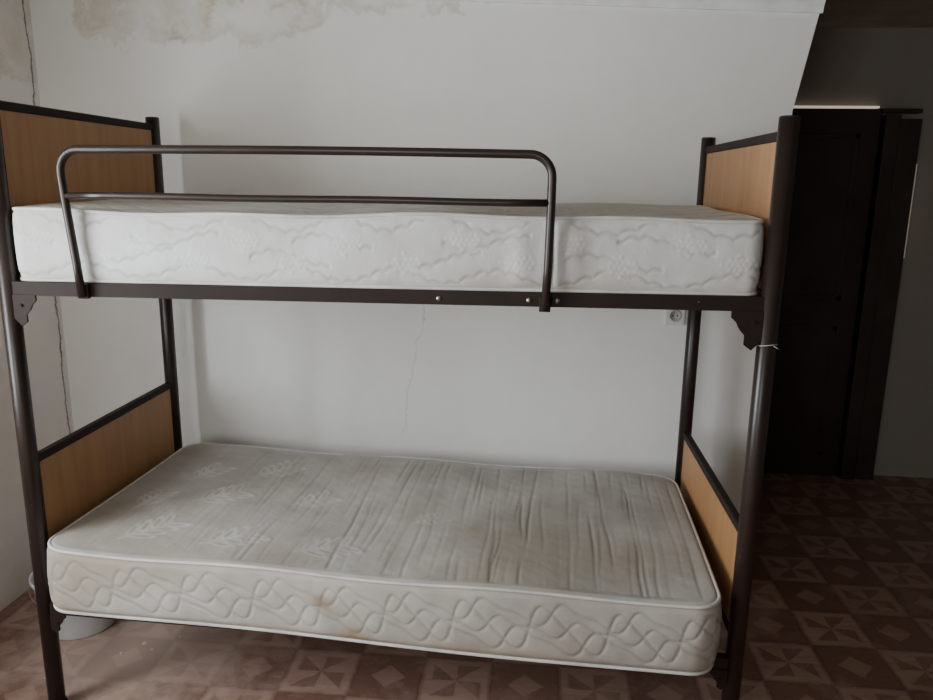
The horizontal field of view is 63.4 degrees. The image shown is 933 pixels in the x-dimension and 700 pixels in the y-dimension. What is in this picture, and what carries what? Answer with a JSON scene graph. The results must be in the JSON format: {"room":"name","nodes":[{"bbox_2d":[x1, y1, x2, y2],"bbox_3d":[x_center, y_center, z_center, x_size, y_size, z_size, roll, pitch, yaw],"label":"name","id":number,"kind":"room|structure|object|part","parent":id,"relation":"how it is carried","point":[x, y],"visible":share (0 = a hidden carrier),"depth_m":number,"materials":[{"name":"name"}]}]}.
{"room":"dormitory","nodes":[
{"label":"dormitory","id":0,"kind":"room"},
{"bbox_2d":[0,0,73,611],"bbox_3d":[-1.912,0.175,0.909,0.140,2.330,4.396,2,13,5],"label":"wall","id":1,"kind":"structure","parent":0,"point":[44,332],"depth_m":2.84,"materials":[{"name":"paint"}]},
{"bbox_2d":[29,0,818,513],"bbox_3d":[-0.285,-0.264,2.992,2.995,2.330,0.140,2,13,5],"label":"wall","id":2,"kind":"structure","parent":0,"point":[622,102],"depth_m":2.85,"materials":[{"name":"paint"}]},
{"bbox_2d":[433,0,825,13],"bbox_3d":[-0.209,-1.284,2.657,2.855,0.191,0.060,2,13,5],"label":"trim","id":3,"kind":"structure","parent":2,"relation":"attached to","point":[788,6],"depth_m":2.60,"materials":[{"name":"white paint"}]},
{"bbox_2d":[664,310,685,325],"bbox_3d":[0.783,-0.130,2.841,0.076,0.076,0.018,2,13,5],"label":"wall socket","id":4,"kind":"object","parent":2,"relation":"attached to","point":[671,317],"visible":0.82,"depth_m":2.84,"materials":[{"name":"white plastic"}]},
{"bbox_2d":[0,472,932,699],"bbox_3d":[0.599,1.307,1.579,5.100,0.100,5.950,2,13,5],"label":"floor","id":5,"kind":"structure","parent":0,"point":[841,605],"depth_m":2.57,"materials":[{"name":"brown tile"}]},
{"bbox_2d":[28,572,114,639],"bbox_3d":[-1.375,0.875,2.689,0.309,0.208,0.304,2,13,5],"label":"bucket","id":6,"kind":"object","parent":5,"relation":"on","point":[72,627],"visible":0.28,"depth_m":2.60,"materials":[{"name":"white plastic"}]},
{"bbox_3d":[-1.381,0.825,2.602,0.309,0.055,0.155,2,13,5],"label":"handle","id":7,"kind":"part","parent":6,"relation":"part of","materials":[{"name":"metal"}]},
{"bbox_2d":[0,100,800,699],"bbox_3d":[-0.206,0.154,2.405,2.015,1.772,0.921,2,13,5],"label":"bunk bed","id":8,"kind":"object","parent":5,"relation":"on","point":[48,155],"visible":0.59,"depth_m":2.03,"materials":[{"name":"brown paint"}]},
{"bbox_3d":[-1.219,0.202,2.086,0.047,1.748,0.047,2,13,5],"label":"post","id":9,"kind":"part","parent":8,"relation":"part of","materials":[{"name":"black metal"}]},
{"bbox_3d":[-1.172,-0.492,2.363,0.016,0.428,0.787,2,13,5],"label":"laminate panel","id":10,"kind":"part","parent":8,"relation":"part of","materials":[{"name":"orange wood"}]},
{"bbox_3d":[-1.172,-0.492,2.363,0.023,0.473,0.807,2,13,5],"label":"headboard","id":11,"kind":"part","parent":8,"relation":"part of","materials":[{"name":"brown paint"}]},
{"bbox_3d":[-0.995,-0.153,1.967,0.028,0.038,0.014,2,13,5],"label":"mounting plate","id":12,"kind":"part","parent":8,"relation":"part of","materials":[{"name":"brown paint"}]},
{"bbox_3d":[-1.185,0.406,2.562,0.023,0.403,0.807,2,13,5],"label":"headboard","id":13,"kind":"part","parent":8,"relation":"part of","materials":[{"name":"brown paint"}]},
{"bbox_3d":[-1.185,0.406,2.562,0.016,0.358,0.787,2,13,5],"label":"laminate panel","id":14,"kind":"part","parent":8,"relation":"part of","materials":[{"name":"brown laminate"}]},
{"bbox_3d":[-1.142,0.020,2.908,0.047,1.748,0.047,2,13,5],"label":"post","id":15,"kind":"part","parent":8,"relation":"part of","materials":[{"name":"brown metal"}]},
{"bbox_3d":[-0.408,-0.303,1.864,1.243,0.386,0.029,2,13,5],"label":"guard rail","id":16,"kind":"part","parent":8,"relation":"part of","materials":[{"name":"black metal"}]},
{"bbox_2d":[47,443,721,675],"bbox_3d":[-0.220,0.602,2.453,1.884,0.234,0.925,2,13,7],"label":"mattress","id":17,"kind":"object","parent":8,"relation":"on","point":[597,568],"visible":1,"depth_m":2.12,"materials":[{"name":"fabric"}]},
{"bbox_2d":[12,199,763,295],"bbox_3d":[-0.201,-0.344,2.289,1.920,0.228,0.863,2,13,5],"label":"mattress","id":18,"kind":"object","parent":8,"relation":"on","point":[617,248],"visible":0.86,"depth_m":1.89,"materials":[{"name":"fabric"}]},
{"bbox_3d":[-0.250,0.793,2.139,1.927,0.071,0.050,2,13,5],"label":"rail","id":19,"kind":"part","parent":8,"relation":"part of","materials":[{"name":"brown paint"}]},
{"bbox_3d":[-0.237,-0.141,1.931,1.927,0.048,0.050,2,13,5],"label":"rail","id":20,"kind":"part","parent":8,"relation":"part of","materials":[{"name":"black metal"}]},
{"bbox_3d":[0.193,-0.113,1.865,0.028,0.038,0.014,2,13,5],"label":"mounting plate","id":21,"kind":"part","parent":8,"relation":"part of","materials":[{"name":"brown paint"}]},
{"bbox_3d":[0.809,0.111,2.746,0.047,1.695,0.047,2,13,5],"label":"post","id":22,"kind":"part","parent":8,"relation":"part of","materials":[{"name":"black metal"}]},
{"bbox_3d":[0.766,0.541,2.410,0.023,0.320,0.807,2,13,5],"label":"footboard","id":23,"kind":"part","parent":8,"relation":"part of","materials":[{"name":"brown laminate"}]},
{"bbox_3d":[0.766,0.541,2.410,0.016,0.275,0.787,2,13,5],"label":"laminate panel","id":24,"kind":"part","parent":8,"relation":"part of","materials":[{"name":"brown laminate"}]},
{"bbox_3d":[0.779,-0.402,2.201,0.023,0.403,0.807,2,13,5],"label":"footboard","id":25,"kind":"part","parent":8,"relation":"part of","materials":[{"name":"brown paint"}]},
{"bbox_3d":[0.779,-0.403,2.200,0.016,0.358,0.787,2,13,5],"label":"laminate panel","id":26,"kind":"part","parent":8,"relation":"part of","materials":[{"name":"orange wood"}]},
{"bbox_3d":[0.732,0.293,1.924,0.047,1.695,0.047,2,13,5],"label":"post","id":27,"kind":"part","parent":8,"relation":"part of","materials":[{"name":"black metal"}]},
{"bbox_2d":[794,28,932,477],"bbox_3d":[2.204,-0.458,4.027,2.440,2.330,0.140,2,13,5],"label":"wall","id":28,"kind":"structure","parent":0,"point":[892,68],"depth_m":3.87,"materials":[{"name":"grey paint"}]},
{"bbox_2d":[764,108,882,474],"bbox_3d":[1.741,-0.267,4.013,0.635,1.940,0.044,2,13,5],"label":"door","id":29,"kind":"structure","parent":28,"relation":"in","point":[837,149],"depth_m":3.97,"materials":[{"name":"brown paint"}]},
{"bbox_2d":[793,106,879,108],"bbox_3d":[1.706,-1.227,3.817,0.715,0.010,0.030,2,13,5],"label":"trim","id":30,"kind":"structure","parent":28,"relation":"attached to","point":[838,107],"depth_m":3.79,"materials":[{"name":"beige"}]},
{"bbox_2d":[836,108,922,479],"bbox_3d":[2.148,-0.248,3.966,0.185,1.945,0.080,2,13,5],"label":"trim","id":31,"kind":"structure","parent":28,"relation":"attached to","point":[899,139],"depth_m":3.92,"materials":[{"name":"paint"}]},
{"bbox_2d":[903,164,917,257],"bbox_3d":[2.250,-0.707,3.859,0.002,0.470,0.072,2,13,5],"label":"trim","id":32,"kind":"structure","parent":28,"relation":"attached to","point":[916,164],"depth_m":3.83,"materials":[{"name":"beige"}]},
{"bbox_2d":[816,0,932,27],"bbox_3d":[0.632,-1.065,1.053,5.100,0.100,5.950,2,13,5],"label":"ceiling","id":33,"kind":"structure","parent":0,"point":[836,13],"depth_m":3.44,"materials":[{"name":"paint"}]}
]}

